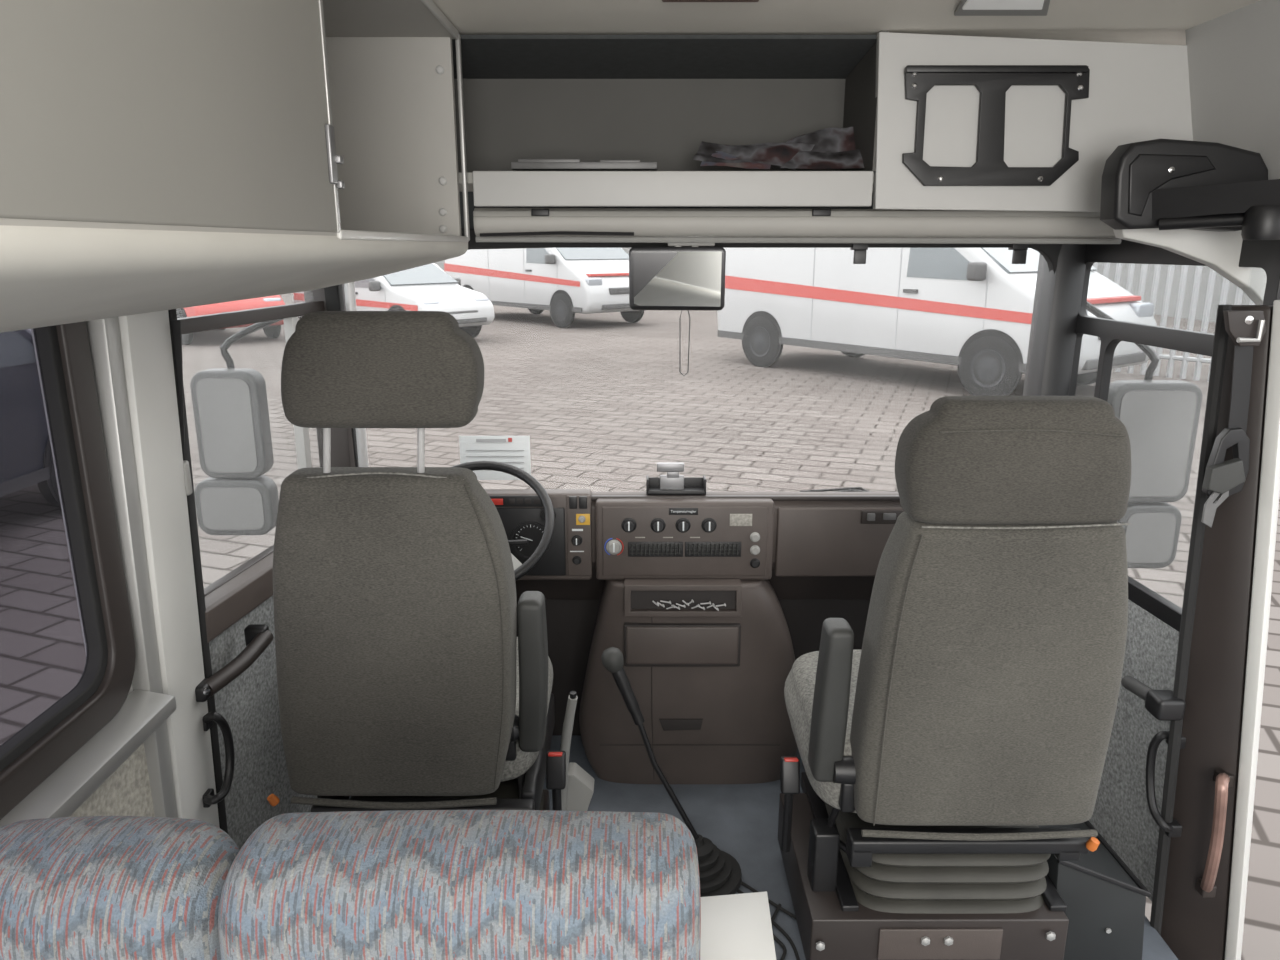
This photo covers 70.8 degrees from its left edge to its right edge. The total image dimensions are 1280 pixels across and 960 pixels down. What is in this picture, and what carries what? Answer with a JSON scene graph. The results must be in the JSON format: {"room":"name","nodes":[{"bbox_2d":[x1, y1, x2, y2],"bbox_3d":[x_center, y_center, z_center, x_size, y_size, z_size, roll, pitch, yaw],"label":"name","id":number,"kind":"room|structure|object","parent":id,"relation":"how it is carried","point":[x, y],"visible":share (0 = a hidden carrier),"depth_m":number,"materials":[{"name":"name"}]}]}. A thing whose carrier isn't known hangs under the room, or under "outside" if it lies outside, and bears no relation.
{"room":"camper van interior","nodes":[
{"label":"camper van interior","id":0,"kind":"room"},
{"bbox_2d":[31,328,154,816],"bbox_3d":[-0.975,0.672,-0.290,0.050,2.045,4.100,0,15,0],"label":"wall","id":1,"kind":"structure","parent":0,"point":[127,791],"depth_m":1.65,"materials":[{"name":"beige carpet"}]},
{"bbox_2d":[0,321,135,819],"bbox_3d":[-0.949,0.191,0.884,0.040,0.807,1.447,0,15,0],"label":"window","id":2,"kind":"structure","parent":1,"relation":"in","point":[36,751],"depth_m":1.51,"materials":[{"name":"black rubber"}]},
{"bbox_2d":[0,689,175,826],"bbox_3d":[-0.912,0.632,0.857,0.075,0.044,1.740,0,15,0],"label":"structure","id":3,"kind":"structure","parent":1,"relation":"on","point":[142,712],"depth_m":1.48,"materials":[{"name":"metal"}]},
{"bbox_2d":[86,317,177,817],"bbox_3d":[-0.950,0.322,1.699,0.100,1.600,0.045,0,15,0],"label":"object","id":4,"kind":"structure","parent":1,"relation":"attached to","point":[104,338],"depth_m":1.62,"materials":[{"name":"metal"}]},
{"bbox_2d":[0,0,469,332],"bbox_3d":[-0.665,-0.269,0.393,0.579,0.562,3.296,0,15,0],"label":"locker","id":5,"kind":"object","parent":1,"relation":"attached to","point":[156,155],"visible":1,"depth_m":0.86,"materials":[{"name":"plastic"}]},
{"bbox_2d":[304,284,355,466],"bbox_3d":[-0.880,0.063,2.693,0.100,1.600,0.140,0,15,0],"label":"structure","id":6,"kind":"structure","parent":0,"point":[342,449],"depth_m":2.58},
{"bbox_2d":[190,319,282,534],"bbox_3d":[-1.068,-0.170,2.523,0.373,0.642,0.146,-7,16,-25],"label":"mirror","id":7,"kind":"object","parent":6,"relation":"attached to","point":[230,404],"visible":0.94,"depth_m":2.48,"materials":[{"name":"grey mirror"}]},
{"bbox_2d":[196,379,256,471],"bbox_3d":[-1.127,-0.147,2.456,0.143,0.260,0.002,0,15,0],"label":"mirror glass","id":8,"kind":"object","parent":7,"relation":"attached to","point":[226,409],"depth_m":2.46,"materials":[{"name":"grey"}]},
{"bbox_2d":[200,488,264,529],"bbox_3d":[-1.139,0.081,2.515,0.172,0.122,0.002,0,15,0],"label":"mirror glass","id":9,"kind":"object","parent":7,"relation":"attached to","point":[220,508],"depth_m":2.52,"materials":[{"name":"grey"}]},
{"bbox_2d":[209,596,316,849],"bbox_3d":[-0.925,0.579,2.419,0.040,0.740,0.865,2,15,6],"label":"door","id":10,"kind":"structure","parent":6,"relation":"attached to","point":[249,703],"depth_m":2.17,"materials":[{"name":"grey fabric"}]},
{"bbox_2d":[168,309,227,833],"bbox_3d":[-0.944,0.275,1.881,0.112,1.600,0.028,0,15,0],"label":"structure","id":11,"kind":"structure","parent":10,"relation":"attached to","point":[172,313],"depth_m":1.86,"materials":[{"name":"black rubber"}]},
{"bbox_2d":[195,624,273,701],"bbox_3d":[-0.892,0.397,1.966,0.071,0.071,0.256,3,15,11],"label":"bar","id":12,"kind":"object","parent":10,"relation":"attached to","point":[258,637],"visible":0.87,"depth_m":1.95,"materials":[{"name":"black plastic"}]},
{"bbox_2d":[205,553,272,642],"bbox_3d":[-0.893,0.199,2.320,0.070,0.075,0.885,2,15,6],"label":"structure","id":13,"kind":"structure","parent":10,"relation":"attached to","point":[230,602],"depth_m":2.02,"materials":[{"name":"brown plastic"}]},
{"bbox_2d":[177,301,324,595],"bbox_3d":[-0.917,-0.195,2.217,0.040,0.866,0.871,2,15,6],"label":"window","id":14,"kind":"structure","parent":10,"relation":"attached to","point":[289,313],"depth_m":2.18,"materials":[{"name":"black metal"}]},
{"bbox_2d":[459,192,872,227],"bbox_3d":[0.150,-0.878,2.438,2.200,0.430,0.040,0,15,0],"label":"wall","id":15,"kind":"structure","parent":0,"point":[471,206],"depth_m":2.45,"materials":[{"name":"plastic"}]},
{"bbox_2d":[646,475,705,494],"bbox_3d":[0.100,0.014,2.494,0.165,0.044,0.050,0,15,0],"label":"tray","id":16,"kind":"object","parent":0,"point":[664,484],"depth_m":2.48,"materials":[{"name":"black plastic"}]},
{"bbox_2d":[517,599,869,734],"bbox_3d":[0.150,0.462,2.869,2.100,0.860,0.040,0,15,0],"label":"footwell","id":17,"kind":"structure","parent":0,"point":[571,623],"depth_m":2.85,"materials":[{"name":"black plastic"}]},
{"bbox_2d":[324,228,1061,466],"bbox_3d":[0.155,-0.290,2.584,2.040,0.835,0.144,0,15,0],"label":"window","id":18,"kind":"structure","parent":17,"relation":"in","point":[334,299],"depth_m":2.42,"materials":[{"name":"black rubber"}]},
{"bbox_2d":[468,248,516,249],"bbox_3d":[0.142,-0.622,2.463,1.833,0.058,0.007,0,15,0],"label":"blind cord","id":19,"kind":"object","parent":18,"relation":"attached to","point":[468,248],"visible":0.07,"depth_m":2.46,"materials":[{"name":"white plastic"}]},
{"bbox_2d":[459,436,530,479],"bbox_3d":[-0.430,-0.065,2.675,0.209,0.134,0.005,0,15,0],"label":"paper notice","id":20,"kind":"object","parent":18,"relation":"attached to","point":[512,450],"visible":0.8,"depth_m":2.67,"materials":[{"name":"white paper"}]},
{"bbox_2d":[466,438,523,468],"bbox_3d":[-0.431,-0.079,2.669,0.174,0.093,0.002,0,15,0],"label":"print","id":21,"kind":"object","parent":20,"relation":"attached to","point":[510,451],"depth_m":2.67,"materials":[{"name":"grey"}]},
{"bbox_2d":[850,243,867,263],"bbox_3d":[0.593,-0.614,2.439,0.042,0.055,0.030,0,15,0],"label":"clip","id":22,"kind":"object","parent":18,"relation":"attached to","point":[860,249],"visible":0.98,"depth_m":2.42,"materials":[{"name":"black plastic"}]},
{"bbox_2d":[1008,244,1027,263],"bbox_3d":[1.023,-0.614,2.439,0.042,0.055,0.030,0,15,0],"label":"clip","id":23,"kind":"object","parent":18,"relation":"attached to","point":[1019,255],"visible":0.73,"depth_m":2.42,"materials":[{"name":"black plastic"}]},
{"bbox_2d":[800,487,871,491],"bbox_3d":[0.645,0.048,2.796,0.363,0.047,0.040,0,15,0],"label":"windscreen wiper","id":24,"kind":"object","parent":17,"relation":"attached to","point":[850,489],"visible":0.32,"depth_m":2.80,"materials":[{"name":"black plastic"}]},
{"bbox_2d":[349,735,1177,959],"bbox_3d":[0.115,1.504,0.454,2.170,0.060,5.120,0,15,0],"label":"floor","id":25,"kind":"structure","parent":0,"point":[741,820],"depth_m":2.50,"materials":[{"name":"plastic"}]},
{"bbox_2d":[0,816,239,959],"bbox_3d":[-0.604,0.787,1.262,0.312,0.921,0.554,0,15,0],"label":"seat","id":26,"kind":"object","parent":25,"relation":"on","point":[86,887],"visible":0.75,"depth_m":0.93,"materials":[{"name":"multicoloured fabric"}]},
{"bbox_2d":[118,310,219,827],"bbox_3d":[-0.943,0.298,1.793,0.114,1.600,0.150,0,15,0],"label":"wall pillar","id":27,"kind":"structure","parent":25,"relation":"on","point":[146,345],"depth_m":1.73,"materials":[{"name":"grey paint"}]},
{"bbox_2d":[172,320,192,494],"bbox_3d":[-0.924,0.202,1.845,0.092,1.045,0.020,0,15,0],"label":"guide","id":28,"kind":"object","parent":27,"relation":"attached to","point":[176,324],"visible":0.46,"depth_m":1.75,"materials":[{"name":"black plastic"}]},
{"bbox_2d":[202,712,234,807],"bbox_3d":[-0.905,0.589,1.895,0.069,0.209,0.088,0,15,0],"label":"handle","id":29,"kind":"object","parent":27,"relation":"attached to","point":[209,798],"visible":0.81,"depth_m":1.91,"materials":[{"name":"black plastic"}]},
{"bbox_2d":[267,311,554,811],"bbox_3d":[-0.485,0.336,1.978,0.594,1.432,0.684,0,15,0],"label":"seat","id":30,"kind":"object","parent":25,"relation":"on","point":[406,680],"visible":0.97,"depth_m":1.67,"materials":[{"name":"fabric"}]},
{"bbox_2d":[501,637,552,781],"bbox_3d":[-0.460,0.530,2.132,0.490,0.160,0.480,0,15,0],"label":"seat cushion","id":31,"kind":"object","parent":30,"relation":"on","point":[526,752],"depth_m":1.94,"materials":[{"name":"fabric"}]},
{"bbox_2d":[546,751,565,810],"bbox_3d":[-0.183,0.707,1.982,0.042,0.246,0.044,0,15,0],"label":"belt","id":32,"kind":"object","parent":30,"relation":"attached to","point":[555,760],"visible":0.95,"depth_m":1.95,"materials":[{"name":"black plastic"}]},
{"bbox_2d":[218,810,700,959],"bbox_3d":[-0.188,0.783,1.261,0.504,0.929,0.554,0,15,0],"label":"seat","id":33,"kind":"object","parent":25,"relation":"on","point":[399,884],"visible":1,"depth_m":0.92,"materials":[{"name":"multicoloured fabric"}]},
{"bbox_2d":[560,691,594,810],"bbox_3d":[-0.171,0.714,2.227,0.107,0.488,0.151,0,15,0],"label":"handbrake","id":34,"kind":"object","parent":25,"relation":"on","point":[577,794],"visible":0.62,"depth_m":2.25,"materials":[{"name":"grey plastic"}]},
{"bbox_2d":[601,647,741,896],"bbox_3d":[0.081,0.714,2.185,0.349,0.620,0.200,0,15,0],"label":"lever","id":35,"kind":"object","parent":25,"relation":"on","point":[720,873],"visible":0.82,"depth_m":2.20,"materials":[{"name":"black plastic"}]},
{"bbox_2d":[579,579,797,783],"bbox_3d":[0.147,0.569,2.650,0.658,0.663,0.289,0,15,0],"label":"console","id":36,"kind":"object","parent":25,"relation":"on","point":[707,685],"visible":0.75,"depth_m":2.55,"materials":[{"name":"brown plastic"}]},
{"bbox_2d":[624,579,741,616],"bbox_3d":[0.117,0.322,2.464,0.320,0.091,0.054,0,15,0],"label":"tray","id":37,"kind":"object","parent":36,"relation":"on","point":[639,594],"depth_m":2.45,"materials":[{"name":"brown plastic"}]},
{"bbox_2d":[484,489,903,598],"bbox_3d":[0.155,0.207,2.600,1.990,0.408,0.313,0,15,0],"label":"dashboard","id":38,"kind":"object","parent":36,"relation":"on","point":[807,545],"visible":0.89,"depth_m":2.47,"materials":[{"name":"brown plastic"}]},
{"bbox_2d":[344,282,368,466],"bbox_3d":[-0.790,-0.301,2.505,0.028,0.720,0.027,0,15,0],"label":"structure","id":39,"kind":"structure","parent":38,"relation":"on","point":[349,288],"depth_m":2.54,"materials":[{"name":"grey"}]},
{"bbox_2d":[491,499,502,504],"bbox_3d":[-0.389,0.059,2.439,0.034,0.017,0.004,0,15,0],"label":"warning lamp","id":40,"kind":"object","parent":38,"relation":"attached to","point":[496,501],"depth_m":2.44,"materials":[{"name":"red plastic"}]},
{"bbox_2d":[452,461,554,580],"bbox_3d":[-0.413,0.122,2.285,0.395,0.284,0.308,0,15,0],"label":"steering wheel","id":41,"kind":"object","parent":38,"relation":"attached to","point":[520,569],"visible":0.41,"depth_m":2.32,"materials":[{"name":"black plastic"}]},
{"bbox_2d":[569,496,576,508],"bbox_3d":[-0.181,0.061,2.437,0.021,0.034,0.010,0,15,0],"label":"rocker switch","id":42,"kind":"object","parent":38,"relation":"attached to","point":[572,499],"depth_m":2.43,"materials":[{"name":"black plastic"}]},
{"bbox_2d":[579,496,586,508],"bbox_3d":[-0.154,0.061,2.437,0.021,0.034,0.010,0,15,0],"label":"rocker switch","id":43,"kind":"object","parent":38,"relation":"attached to","point":[582,499],"depth_m":2.43,"materials":[{"name":"black plastic"}]},
{"bbox_2d":[628,542,682,556],"bbox_3d":[0.043,0.189,2.459,0.150,0.043,0.006,0,15,0],"label":"air vent","id":44,"kind":"object","parent":38,"relation":"attached to","point":[635,549],"depth_m":2.45,"materials":[{"name":"plastic"}]},
{"bbox_2d":[646,462,705,494],"bbox_3d":[0.100,0.001,2.491,0.165,0.104,0.050,0,15,0],"label":"cradle","id":45,"kind":"object","parent":38,"relation":"on","point":[672,483],"visible":0.92,"depth_m":2.48,"materials":[{"name":"black plastic"}]},
{"bbox_2d":[685,542,740,556],"bbox_3d":[0.199,0.189,2.459,0.154,0.043,0.006,0,15,0],"label":"air vent","id":46,"kind":"object","parent":38,"relation":"attached to","point":[692,549],"depth_m":2.45,"materials":[{"name":"plastic"}]},
{"bbox_2d":[737,889,799,959],"bbox_3d":[0.281,1.032,2.125,0.043,0.008,0.328,-9,17,-31],"label":"cable","id":47,"kind":"object","parent":25,"relation":"on","point":[775,924],"visible":0.5,"depth_m":2.06,"materials":[{"name":"black rubber"}]},
{"bbox_2d":[741,882,795,918],"bbox_3d":[0.286,1.011,2.203,0.256,0.008,0.016,13,20,42],"label":"cable","id":48,"kind":"object","parent":25,"relation":"on","point":[785,911],"visible":0.49,"depth_m":2.16,"materials":[{"name":"black rubber"}]},
{"bbox_2d":[771,904,786,959],"bbox_3d":[0.315,1.047,2.066,0.037,0.008,0.206,1,15,4],"label":"cable","id":49,"kind":"object","parent":25,"relation":"on","point":[775,938],"visible":0.77,"depth_m":2.05,"materials":[{"name":"black rubber"}]},
{"bbox_2d":[778,396,1130,959],"bbox_3d":[0.636,0.393,1.934,0.584,1.244,0.688,0,15,0],"label":"passenger seat","id":50,"kind":"object","parent":25,"relation":"on","point":[975,711],"visible":1,"depth_m":1.70,"materials":[{"name":"fabric"}]},
{"bbox_2d":[780,756,799,851],"bbox_3d":[0.335,0.734,2.031,0.042,0.246,0.044,0,15,0],"label":"belt","id":51,"kind":"object","parent":50,"relation":"attached to","point":[789,765],"visible":1,"depth_m":2.00,"materials":[{"name":"black plastic"}]},
{"bbox_2d":[784,650,860,812],"bbox_3d":[0.600,0.562,2.068,0.500,0.170,0.500,0,15,0],"label":"seat cushion","id":52,"kind":"object","parent":50,"relation":"on","point":[824,765],"depth_m":1.91,"materials":[{"name":"fabric"}]},
{"bbox_2d":[1038,820,1150,959],"bbox_3d":[1.006,0.914,2.178,0.226,0.328,0.446,0,15,0],"label":"storage box","id":53,"kind":"object","parent":25,"relation":"on","point":[1105,901],"visible":0.51,"depth_m":1.97,"materials":[{"name":"grey plastic"}]},
{"bbox_2d":[1150,305,1231,934],"bbox_3d":[1.173,0.398,1.938,0.101,1.526,0.024,0,15,0],"label":"structure","id":54,"kind":"structure","parent":25,"relation":"attached to","point":[1220,342],"depth_m":1.90,"materials":[{"name":"black rubber"}]},
{"bbox_3d":[0.161,0.970,1.562,0.120,0.414,0.195,0,15,0],"label":"box","id":55,"kind":"object","parent":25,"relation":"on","visible":0},
{"bbox_2d":[700,891,775,959],"bbox_3d":[0.160,0.762,1.507,0.133,0.006,0.204,0,15,0],"label":"table top","id":56,"kind":"object","parent":55,"relation":"on","point":[733,926],"visible":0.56,"depth_m":1.51,"materials":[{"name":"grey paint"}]},
{"bbox_2d":[432,0,1259,44],"bbox_3d":[0.150,-0.468,-0.060,2.300,0.045,5.120,0,15,0],"label":"ceiling","id":57,"kind":"structure","parent":0,"point":[1166,22],"depth_m":1.82,"materials":[{"name":"grey plastic"}]},
{"bbox_2d":[662,0,758,1],"bbox_3d":[0.130,-0.884,1.648,0.180,0.010,0.035,0,15,0],"label":"handle","id":58,"kind":"object","parent":57,"relation":"attached to","point":[662,0],"visible":1,"depth_m":1.66,"materials":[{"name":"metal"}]},
{"bbox_2d":[452,31,1192,211],"bbox_3d":[0.407,-0.817,2.128,1.976,0.381,0.390,0,15,0],"label":"locker","id":59,"kind":"object","parent":57,"relation":"attached to","point":[586,98],"depth_m":2.00,"materials":[{"name":"plastic"}]},
{"bbox_2d":[511,159,656,170],"bbox_3d":[-0.130,-0.744,2.131,0.338,0.022,0.100,0,15,0],"label":"metal tray","id":60,"kind":"object","parent":59,"relation":"on","point":[522,164],"visible":0.94,"depth_m":2.08,"materials":[{"name":"grey metal"}]},
{"bbox_2d":[459,173,873,191],"bbox_3d":[0.319,-0.717,2.169,1.761,0.023,0.320,0,15,0],"label":"shelf","id":61,"kind":"object","parent":59,"relation":"attached to","point":[469,175],"depth_m":2.02,"materials":[{"name":"plastic"}]},
{"bbox_2d":[629,243,725,375],"bbox_3d":[0.096,-0.451,2.365,0.250,0.358,0.096,0,15,0],"label":"rearview mirror","id":62,"kind":"object","parent":59,"relation":"attached to","point":[677,277],"visible":0.84,"depth_m":2.32,"materials":[{"name":"black plastic"}]},
{"bbox_2d":[693,127,863,169],"bbox_3d":[0.337,-0.788,2.120,0.429,0.118,0.140,0,15,0],"label":"cloth","id":63,"kind":"object","parent":59,"relation":"on","point":[827,148],"visible":0.89,"depth_m":2.10,"materials":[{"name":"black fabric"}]},
{"bbox_2d":[700,151,770,168],"bbox_3d":[0.227,-0.750,2.099,0.178,0.052,0.060,0,15,0],"label":"magazine","id":64,"kind":"object","parent":63,"relation":"on","point":[740,159],"depth_m":2.09,"materials":[{"name":"paper"}]},
{"bbox_2d":[781,150,863,168],"bbox_3d":[0.431,-0.745,2.090,0.218,0.050,0.060,0,15,0],"label":"magazine","id":65,"kind":"object","parent":63,"relation":"on","point":[790,159],"depth_m":2.09,"materials":[{"name":"paper"}]},
{"bbox_2d":[473,208,1120,243],"bbox_3d":[0.380,-0.610,2.160,1.549,0.085,0.078,0,15,0],"label":"trim panel","id":66,"kind":"object","parent":59,"relation":"attached to","point":[648,225],"visible":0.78,"depth_m":2.14,"materials":[{"name":"plastic"}]},
{"bbox_2d":[480,231,633,236],"bbox_3d":[-0.196,-0.580,2.122,0.363,0.013,0.008,0,15,0],"label":"rod","id":67,"kind":"object","parent":66,"relation":"hanging from","point":[550,232],"visible":1,"depth_m":2.12,"materials":[{"name":"black plastic"}]},
{"bbox_2d":[954,0,1049,15],"bbox_3d":[0.678,-0.875,1.625,0.178,0.015,0.321,3,15,11],"label":"recessed light","id":68,"kind":"object","parent":57,"relation":"in","point":[965,7],"visible":1,"depth_m":1.69,"materials":[{"name":"white plastic"}]},
{"bbox_2d":[962,0,1043,9],"bbox_3d":[0.665,-0.866,1.595,0.148,0.012,0.236,2,15,9],"label":"diffuser","id":69,"kind":"object","parent":68,"relation":"attached to","point":[966,4],"depth_m":1.67,"materials":[{"name":"white plastic"}]},
{"bbox_2d":[1023,244,1086,395],"bbox_3d":[1.170,0.063,2.693,0.115,1.600,0.180,0,15,0],"label":"structure","id":70,"kind":"structure","parent":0,"point":[1058,296],"depth_m":2.49,"materials":[{"name":"black plastic"}]},
{"bbox_2d":[1089,599,1178,900],"bbox_3d":[1.242,0.614,2.402,0.040,0.680,0.740,-1,15,-3],"label":"door","id":71,"kind":"structure","parent":70,"relation":"attached to","point":[1122,816],"depth_m":2.23,"materials":[{"name":"grey fabric"}]},
{"bbox_2d":[1121,675,1185,720],"bbox_3d":[1.150,0.485,2.041,0.060,0.071,0.199,0,15,0],"label":"bar","id":72,"kind":"object","parent":71,"relation":"attached to","point":[1161,704],"visible":0.99,"depth_m":1.96,"materials":[{"name":"grey plastic"}]},
{"bbox_2d":[1068,239,1279,631],"bbox_3d":[1.239,-0.150,2.203,0.030,0.946,0.746,-1,15,-3],"label":"window","id":73,"kind":"structure","parent":71,"relation":"attached to","point":[1264,254],"depth_m":2.18,"materials":[{"name":"black plastic"}]},
{"bbox_2d":[1086,301,1201,567],"bbox_3d":[1.395,-0.131,2.571,0.266,0.740,0.215,0,15,0],"label":"mirror","id":74,"kind":"object","parent":70,"relation":"attached to","point":[1160,418],"visible":0.75,"depth_m":2.48,"materials":[{"name":"grey mirror"}]},
{"bbox_2d":[1126,513,1175,562],"bbox_3d":[1.436,0.163,2.537,0.136,0.148,0.002,0,15,0],"label":"mirror glass","id":75,"kind":"object","parent":74,"relation":"attached to","point":[1150,537],"depth_m":2.54,"materials":[{"name":"grey mirror"}]},
{"bbox_2d":[1119,391,1196,496],"bbox_3d":[1.407,-0.098,2.469,0.203,0.296,0.002,0,15,0],"label":"mirror glass","id":76,"kind":"object","parent":74,"relation":"attached to","point":[1161,426],"depth_m":2.46,"materials":[{"name":"grey"}]},
{"bbox_2d":[1160,305,1272,959],"bbox_3d":[1.290,0.449,1.967,0.274,1.641,0.133,0,15,0],"label":"door frame","id":77,"kind":"structure","parent":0,"point":[1194,926],"depth_m":1.94,"materials":[{"name":"black metal"}]},
{"bbox_2d":[1146,731,1185,836],"bbox_3d":[1.183,0.681,2.020,0.065,0.236,0.084,0,15,0],"label":"handle","id":78,"kind":"object","parent":77,"relation":"attached to","point":[1174,829],"visible":0.85,"depth_m":2.02,"materials":[{"name":"black plastic"}]},
{"bbox_2d":[1195,769,1234,896],"bbox_3d":[1.260,0.784,1.971,0.043,0.327,0.101,9,17,30],"label":"handle","id":79,"kind":"object","parent":77,"relation":"attached to","point":[1206,887],"visible":1,"depth_m":1.93,"materials":[{"name":"orange metal"}]},
{"bbox_2d":[1201,345,1253,526],"bbox_3d":[1.152,-0.081,1.750,0.086,0.359,0.036,0,15,0],"label":"belt","id":80,"kind":"object","parent":77,"relation":"hanging from","point":[1223,479],"visible":1,"depth_m":1.75,"materials":[{"name":"black fabric"}]},
{"bbox_2d":[1223,311,1265,345],"bbox_3d":[1.132,-0.283,1.681,0.079,0.065,0.027,0,15,0],"label":"bracket","id":81,"kind":"object","parent":77,"relation":"attached to","point":[1245,328],"visible":1,"depth_m":1.68,"materials":[{"name":"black metal"}]},
{"bbox_2d":[1224,300,1279,959],"bbox_3d":[1.292,0.416,1.891,0.211,1.562,0.066,0,15,0],"label":"structure","id":82,"kind":"structure","parent":77,"relation":"attached to","point":[1269,491],"depth_m":1.85,"materials":[{"name":"grey paint"}]},
{"bbox_2d":[1185,0,1279,179],"bbox_3d":[1.230,-0.589,1.190,0.140,0.380,1.600,0,15,0],"label":"wall","id":83,"kind":"structure","parent":0,"point":[1234,56],"depth_m":1.79,"materials":[{"name":"beige plastic"}]},
{"bbox_2d":[1113,228,1266,304],"bbox_3d":[1.186,-0.431,1.887,0.429,0.253,0.038,0,15,0],"label":"door frame trim","id":84,"kind":"structure","parent":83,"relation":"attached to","point":[1219,251],"depth_m":1.86,"materials":[{"name":"grey paint"}]},
{"label":"outside","id":85,"kind":"structure","parent":0,"visible":0},
{"bbox_2d":[0,293,1279,959],"bbox_3d":[0.000,-3.164,19.843,120.000,0.001,120.000,0,15,0],"label":"ground","id":86,"kind":"structure","parent":85,"point":[601,399],"depth_m":9.40,"materials":[{"name":"grey brick"}]},
{"bbox_2d":[0,329,60,507],"bbox_3d":[-5.200,-0.298,5.094,2.185,1.909,4.874,1,15,2],"label":"van","id":87,"kind":"object","parent":86,"relation":"on","point":[26,459],"visible":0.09,"depth_m":6.23,"materials":[{"name":"grey paint"}]},
{"bbox_2d":[176,295,285,344],"bbox_3d":[-9.599,-3.956,19.636,2.332,1.659,4.640,-14,20,-43],"label":"parked car","id":88,"kind":"object","parent":86,"relation":"on","point":[273,330],"visible":0.2,"depth_m":18.10,"materials":[{"name":"red"}]},
{"bbox_2d":[293,263,493,337],"bbox_3d":[-5.399,-3.905,19.443,4.640,1.659,2.332,11,18,37],"label":"parked car","id":89,"kind":"object","parent":86,"relation":"on","point":[428,287],"visible":0.49,"depth_m":18.34,"materials":[{"name":"white paint"}]},
{"bbox_2d":[368,281,379,290],"bbox_3d":[-5.313,-3.877,17.996,0.132,0.198,0.220,11,18,37],"label":"mirror","id":90,"kind":"object","parent":89,"relation":"attached to","point":[373,285],"depth_m":17.93,"materials":[{"name":"grey plastic"}]},
{"bbox_2d":[453,278,460,285],"bbox_3d":[-4.013,-4.296,19.607,0.132,0.198,0.220,11,18,37],"label":"mirror","id":91,"kind":"object","parent":89,"relation":"attached to","point":[458,280],"depth_m":19.59,"materials":[{"name":"grey plastic"}]},
{"bbox_2d":[447,310,477,313],"bbox_3d":[-3.623,-3.349,18.154,0.110,0.132,0.880,11,18,37],"label":"grille","id":92,"kind":"object","parent":89,"relation":"attached to","point":[448,311],"depth_m":18.12,"materials":[{"name":"grey"}]},
{"bbox_2d":[457,317,486,323],"bbox_3d":[-3.606,-3.207,18.177,0.088,0.110,1.320,11,18,37],"label":"vent","id":93,"kind":"object","parent":89,"relation":"attached to","point":[461,320],"depth_m":18.35,"materials":[{"name":"grey"}]},
{"bbox_2d":[444,248,644,327],"bbox_3d":[-2.507,-5.495,23.859,2.875,2.511,6.412,-13,20,-41],"label":"van","id":94,"kind":"object","parent":86,"relation":"on","point":[565,282],"visible":0.62,"depth_m":22.17,"materials":[{"name":"white paint"}]},
{"bbox_2d":[545,254,554,263],"bbox_3d":[-2.151,-5.283,21.530,0.250,0.225,0.150,-13,20,-41],"label":"mirror","id":95,"kind":"object","parent":94,"relation":"attached to","point":[549,258],"depth_m":21.45,"materials":[{"name":"grey plastic"}]},
{"bbox_2d":[601,303,629,309],"bbox_3d":[-0.356,-4.218,21.805,1.500,0.125,0.100,-13,20,-41],"label":"vent","id":96,"kind":"object","parent":94,"relation":"attached to","point":[604,306],"depth_m":21.54,"materials":[{"name":"grey plastic"}]},
{"bbox_2d":[609,287,628,294],"bbox_3d":[-0.373,-4.573,21.731,1.000,0.150,0.125,-13,20,-41],"label":"grille","id":97,"kind":"object","parent":94,"relation":"attached to","point":[612,290],"depth_m":21.55,"materials":[{"name":"grey"}]},
{"bbox_2d":[435,248,1102,273],"bbox_3d":[0.000,-14.337,51.034,60.000,5.900,6.000,0,15,0],"label":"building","id":98,"kind":"structure","parent":86,"relation":"on","point":[440,264],"depth_m":48.63,"materials":[{"name":"white"}]},
{"bbox_2d":[717,248,1156,395],"bbox_3d":[4.129,-2.846,13.691,2.875,2.511,6.413,-11,18,-36],"label":"van","id":99,"kind":"object","parent":86,"relation":"on","point":[970,309],"visible":0.66,"depth_m":12.40,"materials":[{"name":"white paint"}]},
{"bbox_2d":[966,262,986,280],"bbox_3d":[4.241,-2.628,11.337,0.250,0.225,0.150,-11,18,-36],"label":"mirror","id":100,"kind":"object","parent":99,"relation":"attached to","point":[976,271],"depth_m":11.27,"materials":[{"name":"grey plastic"}]},
{"bbox_2d":[1081,352,1145,369],"bbox_3d":[6.027,-1.515,11.431,1.500,0.125,0.100,-11,18,-36],"label":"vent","id":101,"kind":"object","parent":99,"relation":"attached to","point":[1119,358],"depth_m":11.43,"materials":[{"name":"grey"}]},
{"bbox_2d":[1092,262,1254,381],"bbox_3d":[9.200,-2.382,11.883,0.084,2.500,7.804,-11,18,-35],"label":"fence","id":102,"kind":"object","parent":86,"relation":"on","point":[1171,357],"visible":0.28,"depth_m":13.46,"materials":[{"name":"grey metal"}]},
{"bbox_2d":[1101,263,1249,321],"bbox_3d":[18.000,-4.527,15.355,6.000,4.900,28.000,0,15,0],"label":"fence","id":103,"kind":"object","parent":86,"relation":"on","point":[1232,290],"visible":0.02,"depth_m":25.07,"materials":[{"name":"white metal"}]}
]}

